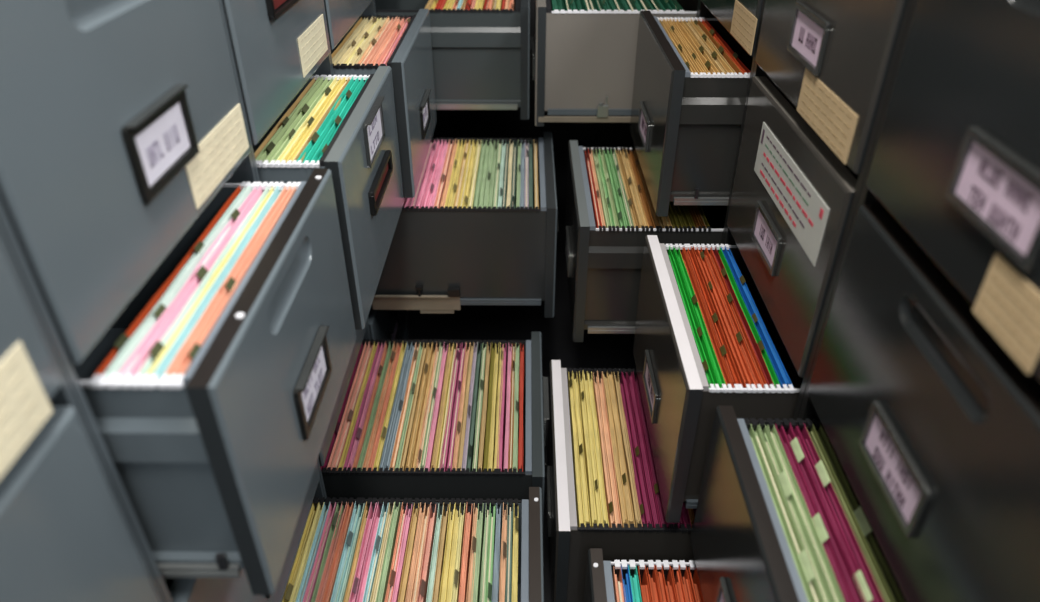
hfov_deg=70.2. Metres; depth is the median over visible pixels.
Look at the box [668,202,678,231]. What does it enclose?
folder
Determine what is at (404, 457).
folder
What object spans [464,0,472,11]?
folder
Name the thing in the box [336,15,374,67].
folder
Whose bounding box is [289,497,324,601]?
folder
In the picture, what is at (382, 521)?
folder
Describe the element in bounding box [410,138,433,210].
folder
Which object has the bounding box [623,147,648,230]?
folder
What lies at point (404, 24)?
folder
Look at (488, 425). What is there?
folder
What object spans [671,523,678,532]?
folder
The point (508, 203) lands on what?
folder
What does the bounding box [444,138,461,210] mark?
folder
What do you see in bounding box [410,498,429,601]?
folder
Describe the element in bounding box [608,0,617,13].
folder
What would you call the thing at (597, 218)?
folder
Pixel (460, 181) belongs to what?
folder
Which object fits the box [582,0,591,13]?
folder
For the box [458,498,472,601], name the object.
folder
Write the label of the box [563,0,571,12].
folder
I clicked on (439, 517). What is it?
folder
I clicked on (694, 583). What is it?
folder
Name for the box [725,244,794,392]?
folder
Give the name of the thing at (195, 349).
folder
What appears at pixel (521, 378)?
folder
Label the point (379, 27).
folder
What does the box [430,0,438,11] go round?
folder
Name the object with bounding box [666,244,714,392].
folder
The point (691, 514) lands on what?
folder
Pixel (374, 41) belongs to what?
folder
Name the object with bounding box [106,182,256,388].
folder
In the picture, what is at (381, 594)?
folder
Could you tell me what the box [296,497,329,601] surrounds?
folder
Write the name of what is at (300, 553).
folder
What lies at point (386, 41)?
folder
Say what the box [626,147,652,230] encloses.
folder
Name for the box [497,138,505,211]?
folder
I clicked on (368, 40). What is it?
folder
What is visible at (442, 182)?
folder
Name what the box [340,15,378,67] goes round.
folder
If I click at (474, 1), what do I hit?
folder
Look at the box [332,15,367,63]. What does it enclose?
folder
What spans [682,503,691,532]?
folder
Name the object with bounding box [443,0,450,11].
folder
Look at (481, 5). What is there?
folder
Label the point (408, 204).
folder
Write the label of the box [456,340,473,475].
folder
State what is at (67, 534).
filing cabinet
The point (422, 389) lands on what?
folder
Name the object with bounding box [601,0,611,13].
folder
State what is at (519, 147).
folder
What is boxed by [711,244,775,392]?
folder
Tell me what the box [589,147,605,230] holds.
folder
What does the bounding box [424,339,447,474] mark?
folder
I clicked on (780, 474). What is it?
folder
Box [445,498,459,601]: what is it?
folder
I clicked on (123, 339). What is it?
folder
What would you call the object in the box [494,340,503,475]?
folder
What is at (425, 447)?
folder
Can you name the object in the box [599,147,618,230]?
folder
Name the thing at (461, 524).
folder
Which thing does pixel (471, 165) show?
folder
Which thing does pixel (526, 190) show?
folder
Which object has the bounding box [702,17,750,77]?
folder
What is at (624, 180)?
folder
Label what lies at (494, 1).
folder
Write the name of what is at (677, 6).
folder
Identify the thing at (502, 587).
folder
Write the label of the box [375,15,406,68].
folder
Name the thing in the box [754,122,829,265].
paper notice
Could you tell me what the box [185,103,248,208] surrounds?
card
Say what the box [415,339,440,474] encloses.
folder
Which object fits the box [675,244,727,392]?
folder
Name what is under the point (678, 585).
folder
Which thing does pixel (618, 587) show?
folder
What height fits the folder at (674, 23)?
0.216 m
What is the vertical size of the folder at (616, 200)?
0.220 m
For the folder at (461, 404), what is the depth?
1.44 m
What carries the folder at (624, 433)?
in the filing cabinet at (853, 47)
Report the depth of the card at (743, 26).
1.23 m
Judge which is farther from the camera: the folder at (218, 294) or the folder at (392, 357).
the folder at (392, 357)
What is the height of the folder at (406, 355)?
0.216 m
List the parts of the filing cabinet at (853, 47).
panel, rail, hanging rail, drawer, hanging rail, panel, rail, slide rail, hanging rail, drawer, hanging rail, panel, drawer, panel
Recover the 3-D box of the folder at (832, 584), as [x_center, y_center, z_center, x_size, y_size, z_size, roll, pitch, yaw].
[0.322,0.353,0.852,0.009,0.223,0.407,0,34,0]
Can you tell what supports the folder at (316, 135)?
in the filing cabinet at (362, 157)
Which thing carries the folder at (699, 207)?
in the filing cabinet at (686, 132)
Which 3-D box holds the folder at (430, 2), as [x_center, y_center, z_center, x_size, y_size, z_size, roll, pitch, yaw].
[-0.218,-0.701,1.952,0.010,0.220,0.394,0,34,0]
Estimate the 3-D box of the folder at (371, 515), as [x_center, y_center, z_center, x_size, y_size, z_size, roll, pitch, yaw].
[-0.249,0.531,1.151,0.009,0.220,0.394,0,34,0]
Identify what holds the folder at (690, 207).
in the filing cabinet at (686, 132)
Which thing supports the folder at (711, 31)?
in the filing cabinet at (686, 132)
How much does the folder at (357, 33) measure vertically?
0.216 m
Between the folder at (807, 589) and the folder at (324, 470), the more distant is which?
the folder at (324, 470)
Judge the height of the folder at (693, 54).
0.220 m
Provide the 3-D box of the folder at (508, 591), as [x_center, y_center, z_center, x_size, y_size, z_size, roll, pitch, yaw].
[-0.018,0.533,1.149,0.010,0.220,0.394,0,34,0]
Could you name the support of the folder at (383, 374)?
in the filing cabinet at (362, 157)
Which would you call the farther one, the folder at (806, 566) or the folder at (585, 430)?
the folder at (585, 430)
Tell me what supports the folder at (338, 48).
in the filing cabinet at (438, 261)
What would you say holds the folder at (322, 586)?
in the filing cabinet at (105, 105)
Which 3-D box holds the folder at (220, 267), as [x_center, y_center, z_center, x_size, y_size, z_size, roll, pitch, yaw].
[-0.308,0.049,0.830,0.006,0.216,0.394,0,34,0]
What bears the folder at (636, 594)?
in the filing cabinet at (931, 425)
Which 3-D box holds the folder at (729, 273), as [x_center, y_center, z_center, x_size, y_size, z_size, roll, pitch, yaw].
[0.357,0.097,1.238,0.008,0.220,0.407,0,34,0]
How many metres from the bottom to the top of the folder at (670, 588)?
0.216 m
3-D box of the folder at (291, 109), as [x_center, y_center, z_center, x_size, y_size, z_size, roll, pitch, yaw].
[-0.360,-0.201,1.205,0.007,0.216,0.394,0,34,0]
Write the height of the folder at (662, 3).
0.220 m
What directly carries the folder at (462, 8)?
in the filing cabinet at (482, 60)
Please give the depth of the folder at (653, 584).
1.10 m
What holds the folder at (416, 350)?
in the filing cabinet at (362, 157)
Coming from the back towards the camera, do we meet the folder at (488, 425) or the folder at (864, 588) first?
the folder at (488, 425)
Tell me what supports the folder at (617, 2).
in the filing cabinet at (583, 64)
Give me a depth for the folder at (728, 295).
1.15 m
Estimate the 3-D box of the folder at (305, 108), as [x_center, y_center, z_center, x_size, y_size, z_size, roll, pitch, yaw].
[-0.338,-0.203,1.204,0.007,0.220,0.394,0,34,0]
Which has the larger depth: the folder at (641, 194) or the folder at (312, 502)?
the folder at (641, 194)
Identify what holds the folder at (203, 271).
in the filing cabinet at (105, 105)
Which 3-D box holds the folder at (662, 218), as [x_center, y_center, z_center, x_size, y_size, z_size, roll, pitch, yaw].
[0.280,-0.159,1.625,0.009,0.216,0.407,0,34,0]
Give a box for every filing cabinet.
[0,0,543,601]
[0,226,164,601]
[219,0,549,530]
[324,0,558,339]
[374,0,533,334]
[532,0,699,125]
[547,0,913,601]
[564,0,765,341]
[584,0,1039,601]
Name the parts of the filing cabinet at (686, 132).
panel, rail, slide rail, drawer, panel, hanging rail, rail, hanging rail, slide rail, drawer, hanging rail, panel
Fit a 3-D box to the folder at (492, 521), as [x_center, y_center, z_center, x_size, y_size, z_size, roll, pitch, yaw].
[-0.047,0.532,1.150,0.009,0.220,0.394,0,34,0]
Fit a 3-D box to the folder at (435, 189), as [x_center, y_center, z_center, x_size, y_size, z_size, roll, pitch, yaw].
[-0.181,-0.208,1.739,0.009,0.216,0.394,0,34,0]
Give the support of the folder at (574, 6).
in the filing cabinet at (583, 64)
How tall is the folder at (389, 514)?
0.220 m
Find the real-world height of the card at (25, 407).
0.063 m
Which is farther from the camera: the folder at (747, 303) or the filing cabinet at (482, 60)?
the filing cabinet at (482, 60)
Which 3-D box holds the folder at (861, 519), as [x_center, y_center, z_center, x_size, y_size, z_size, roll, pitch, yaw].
[0.382,0.353,0.851,0.009,0.223,0.407,0,34,0]
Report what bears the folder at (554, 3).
in the filing cabinet at (583, 64)
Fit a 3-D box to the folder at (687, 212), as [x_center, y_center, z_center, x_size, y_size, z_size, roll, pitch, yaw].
[0.331,-0.159,1.625,0.008,0.217,0.407,0,34,0]
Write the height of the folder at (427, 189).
0.220 m
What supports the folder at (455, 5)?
in the filing cabinet at (482, 60)
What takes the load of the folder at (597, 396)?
in the filing cabinet at (853, 47)
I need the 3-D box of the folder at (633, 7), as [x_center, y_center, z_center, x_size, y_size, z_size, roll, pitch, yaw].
[0.256,-0.658,1.849,0.014,0.216,0.407,0,34,0]
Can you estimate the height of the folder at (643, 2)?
0.220 m
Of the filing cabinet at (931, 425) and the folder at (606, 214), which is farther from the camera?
the folder at (606, 214)
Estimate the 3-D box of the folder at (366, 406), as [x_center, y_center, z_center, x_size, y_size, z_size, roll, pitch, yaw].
[-0.301,0.282,1.526,0.008,0.220,0.394,0,34,0]
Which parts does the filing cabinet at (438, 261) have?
panel, hanging rail, drawer, panel, rail, panel, drawer, hanging rail, hanging rail, slide rail, rail, panel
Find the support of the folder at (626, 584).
in the filing cabinet at (931, 425)
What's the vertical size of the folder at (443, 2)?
0.216 m
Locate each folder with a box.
[88,182,245,388]
[95,182,250,388]
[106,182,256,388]
[112,182,260,388]
[121,182,267,388]
[131,182,273,388]
[139,182,278,388]
[147,182,283,388]
[158,182,291,388]
[166,182,296,388]
[173,182,300,388]
[254,75,318,158]
[255,75,322,162]
[256,75,326,167]
[262,75,331,167]
[269,75,336,167]
[274,75,340,167]
[280,75,344,167]
[281,502,312,601]
[282,497,318,601]
[286,75,349,167]
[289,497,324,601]
[292,75,353,167]
[296,75,356,167]
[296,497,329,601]
[303,75,361,167]
[303,497,336,601]
[309,75,366,167]
[311,497,343,601]
[315,497,346,601]
[316,75,369,167]
[320,347,360,470]
[322,339,365,474]
[322,497,353,601]
[326,339,368,474]
[330,498,361,601]
[331,15,364,57]
[331,339,373,474]
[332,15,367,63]
[333,15,370,64]
[335,498,364,601]
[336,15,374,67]
[337,339,377,474]
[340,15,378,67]
[342,339,381,474]
[343,15,380,67]
[343,498,371,601]
[346,339,384,474]
[348,15,384,68]
[349,498,376,601]
[352,339,389,474]
[354,15,389,68]
[356,15,391,68]
[356,339,393,474]
[356,498,382,601]
[361,15,395,68]
[362,339,397,474]
[363,498,388,601]
[366,15,399,68]
[367,339,401,474]
[369,15,402,68]
[370,498,394,601]
[373,339,406,474]
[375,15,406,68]
[376,498,400,601]
[378,339,410,474]
[380,15,409,65]
[382,15,412,65]
[384,339,415,474]
[385,498,407,601]
[389,339,419,474]
[390,498,412,601]
[394,339,423,474]
[398,498,419,601]
[399,339,427,474]
[401,198,407,210]
[405,198,412,210]
[405,339,431,474]
[405,498,424,601]
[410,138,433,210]
[410,339,436,474]
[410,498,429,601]
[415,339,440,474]
[416,138,437,210]
[417,498,436,601]
[419,339,443,474]
[421,138,442,210]
[424,138,445,210]
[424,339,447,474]
[425,0,434,9]
[426,498,442,601]
[429,138,448,210]
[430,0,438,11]
[431,339,452,474]
[432,498,448,601]
[434,0,441,11]
[434,138,453,210]
[435,340,456,474]
[438,0,446,11]
[439,498,454,601]
[440,138,457,210]
[440,340,460,474]
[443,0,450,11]
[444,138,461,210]
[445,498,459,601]
[447,340,465,475]
[448,0,455,11]
[448,138,464,210]
[451,498,465,601]
[452,0,458,11]
[452,340,469,475]
[454,138,469,210]
[456,0,462,11]
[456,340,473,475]
[458,138,472,210]
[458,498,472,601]
[460,0,466,11]
[461,340,477,475]
[462,138,476,210]
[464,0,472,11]
[466,340,481,475]
[466,498,478,601]
[467,138,481,210]
[470,0,475,11]
[471,498,483,601]
[472,340,485,475]
[473,0,479,11]
[473,138,485,210]
[478,0,484,11]
[478,138,489,211]
[478,340,490,475]
[480,498,489,601]
[483,0,488,11]
[483,138,493,211]
[483,340,494,475]
[485,498,495,601]
[487,0,492,11]
[487,138,497,211]
[488,340,498,475]
[492,0,496,11]
[492,499,500,601]
[493,138,501,211]
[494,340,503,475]
[496,0,502,11]
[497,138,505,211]
[497,340,506,475]
[499,499,506,601]
[501,138,508,211]
[502,0,505,11]
[504,340,511,475]
[505,0,509,11]
[505,499,512,601]
[506,138,512,211]
[508,340,515,475]
[509,0,514,11]
[510,138,516,211]
[512,340,518,475]
[512,499,518,601]
[516,138,520,211]
[518,340,523,475]
[520,138,524,211]
[524,138,528,211]
[529,138,532,211]
[534,138,538,211]
[551,0,559,12]
[558,0,564,12]
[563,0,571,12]
[568,368,584,531]
[570,0,577,12]
[573,368,590,531]
[576,0,584,13]
[579,368,597,531]
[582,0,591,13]
[583,368,602,531]
[585,147,601,230]
[588,368,608,531]
[589,0,597,13]
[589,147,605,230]
[593,147,611,230]
[593,368,615,531]
[594,0,604,13]
[596,147,615,230]
[598,368,621,531]
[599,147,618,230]
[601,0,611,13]
[603,147,624,230]
[603,368,627,531]
[607,368,634,531]
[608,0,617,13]
[608,147,629,230]
[611,147,633,230]
[612,560,625,601]
[613,368,642,531]
[614,0,623,13]
[615,147,638,230]
[618,368,647,531]
[620,0,631,13]
[620,147,644,230]
[621,560,632,601]
[622,368,652,531]
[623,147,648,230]
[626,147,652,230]
[627,0,637,13]
[627,368,660,531]
[628,560,641,601]
[631,147,658,231]
[633,0,645,10]
[633,368,666,531]
[634,147,662,231]
[637,560,650,601]
[640,0,651,12]
[645,0,657,13]
[647,560,660,601]
[651,0,662,13]
[655,560,668,601]
[657,0,670,13]
[657,17,693,77]
[659,216,668,231]
[660,17,697,77]
[663,560,676,601]
[664,0,676,13]
[664,17,703,77]
[665,216,672,231]
[666,17,706,77]
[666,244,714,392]
[667,522,673,531]
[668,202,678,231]
[669,244,719,392]
[670,0,684,13]
[670,17,710,77]
[670,201,682,231]
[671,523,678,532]
[671,560,685,601]
[674,17,716,77]
[674,205,686,231]
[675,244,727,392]
[678,17,720,77]
[678,511,685,532]
[679,205,690,231]
[679,244,732,392]
[679,560,693,601]
[681,17,724,77]
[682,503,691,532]
[683,205,695,231]
[684,244,739,392]
[685,17,730,77]
[687,205,701,231]
[687,244,743,392]
[688,17,733,77]
[688,509,694,527]
[688,560,703,601]
[691,17,737,77]
[692,205,705,231]
[693,244,751,392]
[695,17,742,77]
[696,205,710,231]
[697,244,756,392]
[699,17,748,77]
[701,244,762,392]
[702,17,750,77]
[707,244,769,392]
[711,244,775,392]
[716,244,781,392]
[720,244,788,392]
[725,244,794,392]
[744,418,814,601]
[750,418,823,601]
[758,418,833,601]
[766,418,844,601]
[774,418,853,601]
[782,418,865,601]
[787,418,872,601]
[796,418,883,601]
[805,419,894,601]
[812,419,903,601]
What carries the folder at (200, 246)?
in the filing cabinet at (105, 105)
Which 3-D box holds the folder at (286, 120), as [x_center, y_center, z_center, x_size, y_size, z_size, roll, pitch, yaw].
[-0.352,-0.203,1.204,0.007,0.220,0.394,0,34,0]
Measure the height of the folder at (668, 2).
0.220 m
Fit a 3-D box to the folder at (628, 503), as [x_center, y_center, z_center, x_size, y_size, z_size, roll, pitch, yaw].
[0.181,0.338,1.401,0.010,0.220,0.407,0,34,0]
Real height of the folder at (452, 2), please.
0.216 m
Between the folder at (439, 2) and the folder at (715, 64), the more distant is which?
the folder at (439, 2)
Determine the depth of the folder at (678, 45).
1.37 m
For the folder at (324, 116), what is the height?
0.217 m
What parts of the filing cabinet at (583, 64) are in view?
panel, rail, slide rail, hanging rail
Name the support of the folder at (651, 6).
in the filing cabinet at (583, 64)
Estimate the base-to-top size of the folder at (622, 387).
0.220 m
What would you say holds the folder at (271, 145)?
in the filing cabinet at (362, 157)
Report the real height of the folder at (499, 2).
0.217 m
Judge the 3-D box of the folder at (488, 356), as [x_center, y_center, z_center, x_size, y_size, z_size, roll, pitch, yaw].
[-0.069,0.284,1.525,0.008,0.216,0.394,0,34,0]
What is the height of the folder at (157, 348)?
0.220 m
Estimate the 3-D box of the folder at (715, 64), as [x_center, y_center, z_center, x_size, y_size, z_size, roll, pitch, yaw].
[0.342,-0.400,1.463,0.007,0.216,0.407,0,34,0]
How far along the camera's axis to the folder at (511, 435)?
1.44 m
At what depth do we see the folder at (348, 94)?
1.12 m
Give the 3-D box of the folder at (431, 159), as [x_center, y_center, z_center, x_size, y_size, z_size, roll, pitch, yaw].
[-0.209,-0.209,1.738,0.009,0.220,0.394,0,34,0]
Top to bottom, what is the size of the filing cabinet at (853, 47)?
1.263 m
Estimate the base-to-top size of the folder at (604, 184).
0.220 m
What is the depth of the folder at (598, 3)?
1.70 m
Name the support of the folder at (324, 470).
in the filing cabinet at (362, 157)
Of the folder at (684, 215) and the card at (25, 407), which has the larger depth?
the folder at (684, 215)
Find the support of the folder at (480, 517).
in the filing cabinet at (105, 105)
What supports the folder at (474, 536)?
in the filing cabinet at (105, 105)
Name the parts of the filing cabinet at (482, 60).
hanging rail, drawer, slide rail, rail, panel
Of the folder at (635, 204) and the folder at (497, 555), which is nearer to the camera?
the folder at (497, 555)
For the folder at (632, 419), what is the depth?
1.31 m
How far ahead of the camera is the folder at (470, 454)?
1.45 m
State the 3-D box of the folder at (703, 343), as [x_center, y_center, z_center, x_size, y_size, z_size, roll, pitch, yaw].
[0.273,0.097,1.238,0.007,0.220,0.407,0,34,0]
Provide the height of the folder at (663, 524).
0.220 m
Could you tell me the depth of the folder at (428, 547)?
1.17 m
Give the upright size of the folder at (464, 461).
0.220 m
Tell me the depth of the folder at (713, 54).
1.38 m
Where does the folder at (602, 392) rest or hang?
in the filing cabinet at (853, 47)
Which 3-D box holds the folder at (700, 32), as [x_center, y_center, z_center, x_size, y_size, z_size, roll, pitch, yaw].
[0.357,-0.402,1.462,0.007,0.220,0.407,0,34,0]
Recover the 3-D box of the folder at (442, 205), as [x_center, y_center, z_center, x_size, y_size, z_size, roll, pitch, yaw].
[-0.159,-0.208,1.739,0.009,0.217,0.394,0,34,0]
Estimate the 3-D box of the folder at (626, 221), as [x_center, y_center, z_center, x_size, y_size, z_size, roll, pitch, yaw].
[0.207,-0.161,1.625,0.008,0.220,0.407,0,34,0]
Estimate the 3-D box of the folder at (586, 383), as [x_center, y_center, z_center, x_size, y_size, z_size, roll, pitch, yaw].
[0.131,0.338,1.401,0.009,0.220,0.407,0,34,0]
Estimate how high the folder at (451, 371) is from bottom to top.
0.216 m
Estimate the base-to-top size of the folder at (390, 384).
0.216 m
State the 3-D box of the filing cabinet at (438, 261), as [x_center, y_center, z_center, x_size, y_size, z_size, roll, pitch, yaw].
[-0.460,-0.286,1.690,1.100,1.241,0.448,0,34,0]
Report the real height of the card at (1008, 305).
0.054 m
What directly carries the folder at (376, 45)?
in the filing cabinet at (438, 261)
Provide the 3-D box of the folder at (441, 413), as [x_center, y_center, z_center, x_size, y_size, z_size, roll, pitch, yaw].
[-0.152,0.284,1.526,0.008,0.216,0.394,0,34,0]
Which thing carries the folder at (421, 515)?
in the filing cabinet at (105, 105)
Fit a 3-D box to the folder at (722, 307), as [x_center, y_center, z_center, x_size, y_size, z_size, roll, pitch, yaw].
[0.323,0.097,1.238,0.008,0.220,0.407,0,34,0]
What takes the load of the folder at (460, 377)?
in the filing cabinet at (362, 157)
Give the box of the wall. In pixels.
[432,0,634,252]
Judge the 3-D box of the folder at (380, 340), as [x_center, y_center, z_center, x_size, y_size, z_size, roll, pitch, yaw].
[-0.308,0.283,1.527,0.009,0.216,0.394,0,34,0]
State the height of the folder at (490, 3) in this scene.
0.216 m
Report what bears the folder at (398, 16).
in the filing cabinet at (438, 261)
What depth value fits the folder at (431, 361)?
1.45 m
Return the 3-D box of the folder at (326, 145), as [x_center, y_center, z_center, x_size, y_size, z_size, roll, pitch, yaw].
[-0.267,-0.202,1.203,0.007,0.220,0.394,0,34,0]
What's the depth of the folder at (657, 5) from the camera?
1.69 m
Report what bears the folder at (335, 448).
in the filing cabinet at (362, 157)
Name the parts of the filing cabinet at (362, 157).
panel, handle, hanging rail, drawer, hanging rail, panel, rail, panel, handle, hanging rail, drawer, hanging rail, rail, panel, handle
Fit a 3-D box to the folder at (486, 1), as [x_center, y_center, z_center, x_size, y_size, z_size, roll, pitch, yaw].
[-0.080,-0.700,1.950,0.009,0.220,0.394,0,34,0]
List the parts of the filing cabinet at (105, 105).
panel, hanging rail, drawer, drawer, slide rail, panel, rail, hanging rail, panel, drawer, hanging rail, rail, panel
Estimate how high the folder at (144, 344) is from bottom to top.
0.220 m
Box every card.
[0,342,52,477]
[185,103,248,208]
[297,14,327,76]
[730,0,756,54]
[797,68,857,164]
[972,253,1039,374]
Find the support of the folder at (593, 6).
in the filing cabinet at (583, 64)
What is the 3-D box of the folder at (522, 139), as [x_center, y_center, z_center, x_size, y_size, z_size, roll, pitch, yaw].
[0.006,-0.207,1.738,0.009,0.217,0.394,0,34,0]
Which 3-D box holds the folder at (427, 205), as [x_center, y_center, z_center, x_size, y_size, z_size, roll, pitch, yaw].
[-0.191,-0.209,1.738,0.009,0.220,0.394,0,34,0]
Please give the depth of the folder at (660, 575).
1.10 m
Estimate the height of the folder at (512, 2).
0.220 m
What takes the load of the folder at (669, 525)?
in the filing cabinet at (853, 47)
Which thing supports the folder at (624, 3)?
in the filing cabinet at (583, 64)
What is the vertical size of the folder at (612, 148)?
0.220 m
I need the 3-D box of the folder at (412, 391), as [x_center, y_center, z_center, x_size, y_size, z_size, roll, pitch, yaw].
[-0.216,0.282,1.525,0.009,0.220,0.394,0,34,0]
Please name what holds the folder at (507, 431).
in the filing cabinet at (362, 157)
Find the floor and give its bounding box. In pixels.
[402,253,635,601]
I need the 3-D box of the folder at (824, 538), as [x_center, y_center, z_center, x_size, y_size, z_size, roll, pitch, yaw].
[0.332,0.353,0.852,0.009,0.223,0.407,0,34,0]
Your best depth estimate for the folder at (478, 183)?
1.66 m
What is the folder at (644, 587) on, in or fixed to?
in the filing cabinet at (931, 425)
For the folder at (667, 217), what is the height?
0.216 m
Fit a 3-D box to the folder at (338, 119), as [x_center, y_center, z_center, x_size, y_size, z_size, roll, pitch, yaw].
[-0.275,-0.202,1.203,0.007,0.220,0.394,0,34,0]
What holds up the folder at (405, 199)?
in the filing cabinet at (438, 261)
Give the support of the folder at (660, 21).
in the filing cabinet at (686, 132)
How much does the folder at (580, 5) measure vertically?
0.217 m
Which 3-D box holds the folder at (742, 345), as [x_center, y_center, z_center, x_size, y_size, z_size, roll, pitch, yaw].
[0.331,0.097,1.238,0.008,0.220,0.407,0,34,0]
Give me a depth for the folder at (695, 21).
1.37 m
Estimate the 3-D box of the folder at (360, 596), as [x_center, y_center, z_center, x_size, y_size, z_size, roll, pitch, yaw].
[-0.237,0.533,1.152,0.010,0.216,0.394,0,34,0]
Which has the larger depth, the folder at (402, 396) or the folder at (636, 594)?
the folder at (402, 396)
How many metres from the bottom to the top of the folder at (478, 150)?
0.216 m
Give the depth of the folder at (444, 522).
1.17 m
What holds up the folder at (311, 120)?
in the filing cabinet at (362, 157)
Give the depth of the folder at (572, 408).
1.32 m
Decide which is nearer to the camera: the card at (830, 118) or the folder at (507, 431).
the card at (830, 118)
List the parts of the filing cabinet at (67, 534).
panel, panel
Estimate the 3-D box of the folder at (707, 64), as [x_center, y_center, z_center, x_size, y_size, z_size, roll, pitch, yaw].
[0.328,-0.402,1.462,0.007,0.220,0.407,0,34,0]
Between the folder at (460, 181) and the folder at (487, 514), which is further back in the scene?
the folder at (460, 181)
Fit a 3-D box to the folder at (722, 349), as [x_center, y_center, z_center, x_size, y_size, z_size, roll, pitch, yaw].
[0.300,0.097,1.238,0.008,0.220,0.407,0,34,0]
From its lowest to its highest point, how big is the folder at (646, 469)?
0.216 m
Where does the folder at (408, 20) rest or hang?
in the filing cabinet at (438, 261)
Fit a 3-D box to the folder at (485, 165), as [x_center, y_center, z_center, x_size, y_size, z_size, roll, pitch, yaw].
[-0.081,-0.207,1.738,0.009,0.216,0.394,0,34,0]
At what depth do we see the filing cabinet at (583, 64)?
1.69 m
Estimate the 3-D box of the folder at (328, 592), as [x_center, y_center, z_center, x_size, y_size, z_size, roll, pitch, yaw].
[-0.288,0.533,1.153,0.009,0.216,0.394,0,34,0]
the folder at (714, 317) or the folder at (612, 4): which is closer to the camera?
the folder at (714, 317)
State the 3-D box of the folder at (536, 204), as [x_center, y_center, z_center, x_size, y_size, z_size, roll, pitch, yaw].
[0.036,-0.206,1.738,0.008,0.216,0.394,0,34,0]
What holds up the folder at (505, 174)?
in the filing cabinet at (438, 261)
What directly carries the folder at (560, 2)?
in the filing cabinet at (583, 64)
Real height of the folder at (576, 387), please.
0.220 m
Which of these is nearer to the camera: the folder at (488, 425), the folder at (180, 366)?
the folder at (180, 366)
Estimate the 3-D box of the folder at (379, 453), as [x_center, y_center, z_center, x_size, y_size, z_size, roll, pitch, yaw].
[-0.255,0.282,1.526,0.008,0.220,0.394,0,34,0]
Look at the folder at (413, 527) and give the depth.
1.17 m
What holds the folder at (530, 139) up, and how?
in the filing cabinet at (438, 261)
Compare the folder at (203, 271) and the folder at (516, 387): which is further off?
the folder at (516, 387)
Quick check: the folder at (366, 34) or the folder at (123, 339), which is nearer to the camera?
the folder at (123, 339)
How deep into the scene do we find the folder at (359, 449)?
1.44 m
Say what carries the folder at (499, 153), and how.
in the filing cabinet at (438, 261)
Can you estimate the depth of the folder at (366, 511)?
1.17 m
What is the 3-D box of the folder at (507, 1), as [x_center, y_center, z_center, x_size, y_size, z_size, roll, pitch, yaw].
[-0.029,-0.698,1.951,0.010,0.216,0.394,0,34,0]
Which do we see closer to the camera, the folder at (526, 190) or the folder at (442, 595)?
the folder at (442, 595)
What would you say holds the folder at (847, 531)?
in the filing cabinet at (931, 425)
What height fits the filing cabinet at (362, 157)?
1.241 m
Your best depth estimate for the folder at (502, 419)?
1.47 m
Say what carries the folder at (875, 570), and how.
in the filing cabinet at (931, 425)
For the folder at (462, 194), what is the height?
0.216 m
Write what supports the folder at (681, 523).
in the filing cabinet at (853, 47)
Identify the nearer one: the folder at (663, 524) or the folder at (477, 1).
the folder at (663, 524)
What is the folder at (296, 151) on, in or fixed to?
in the filing cabinet at (362, 157)
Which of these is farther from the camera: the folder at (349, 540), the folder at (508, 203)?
the folder at (508, 203)
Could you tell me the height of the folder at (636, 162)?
0.220 m
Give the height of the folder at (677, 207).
0.220 m
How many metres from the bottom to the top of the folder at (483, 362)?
0.220 m
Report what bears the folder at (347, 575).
in the filing cabinet at (105, 105)
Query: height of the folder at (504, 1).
0.220 m
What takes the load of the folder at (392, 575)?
in the filing cabinet at (105, 105)
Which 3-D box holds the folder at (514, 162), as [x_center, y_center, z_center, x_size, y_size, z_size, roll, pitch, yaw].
[-0.014,-0.208,1.737,0.009,0.220,0.394,0,34,0]
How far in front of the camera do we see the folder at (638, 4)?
1.70 m
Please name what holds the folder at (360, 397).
in the filing cabinet at (362, 157)
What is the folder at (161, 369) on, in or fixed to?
in the filing cabinet at (105, 105)
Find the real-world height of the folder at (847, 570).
0.223 m
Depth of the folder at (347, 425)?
1.43 m
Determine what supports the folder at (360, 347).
in the filing cabinet at (362, 157)
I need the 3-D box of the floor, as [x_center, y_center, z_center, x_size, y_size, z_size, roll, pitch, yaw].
[0.006,1.094,0.783,3.200,0.050,4.490,0,34,0]
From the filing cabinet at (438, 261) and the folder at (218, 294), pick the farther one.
the filing cabinet at (438, 261)
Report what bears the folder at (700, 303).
in the filing cabinet at (853, 47)
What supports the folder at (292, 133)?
in the filing cabinet at (362, 157)
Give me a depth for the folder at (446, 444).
1.44 m
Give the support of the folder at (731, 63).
in the filing cabinet at (686, 132)
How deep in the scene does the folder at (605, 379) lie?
1.31 m
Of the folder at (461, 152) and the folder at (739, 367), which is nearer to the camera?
the folder at (739, 367)
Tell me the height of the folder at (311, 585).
0.220 m
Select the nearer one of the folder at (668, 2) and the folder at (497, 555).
the folder at (497, 555)
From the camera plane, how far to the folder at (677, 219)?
1.45 m
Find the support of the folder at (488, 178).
in the filing cabinet at (438, 261)
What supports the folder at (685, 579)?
in the filing cabinet at (931, 425)
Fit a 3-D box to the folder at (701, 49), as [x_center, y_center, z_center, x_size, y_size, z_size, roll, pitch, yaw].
[0.335,-0.402,1.462,0.007,0.220,0.407,0,34,0]
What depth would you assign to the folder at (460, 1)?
1.79 m
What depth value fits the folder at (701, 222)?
1.45 m
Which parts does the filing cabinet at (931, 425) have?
panel, rail, drawer, hanging rail, panel, rail, hanging rail, drawer, panel, panel, drawer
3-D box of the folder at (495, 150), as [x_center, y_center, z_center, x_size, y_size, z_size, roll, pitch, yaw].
[-0.061,-0.209,1.737,0.009,0.220,0.394,0,34,0]
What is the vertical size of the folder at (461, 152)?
0.220 m
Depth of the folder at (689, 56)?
1.38 m
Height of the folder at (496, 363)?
0.216 m
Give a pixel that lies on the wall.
(454, 124)
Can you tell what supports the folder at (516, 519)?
in the filing cabinet at (105, 105)
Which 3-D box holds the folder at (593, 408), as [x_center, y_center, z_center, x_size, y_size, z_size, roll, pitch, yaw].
[0.140,0.340,1.402,0.010,0.216,0.407,0,34,0]

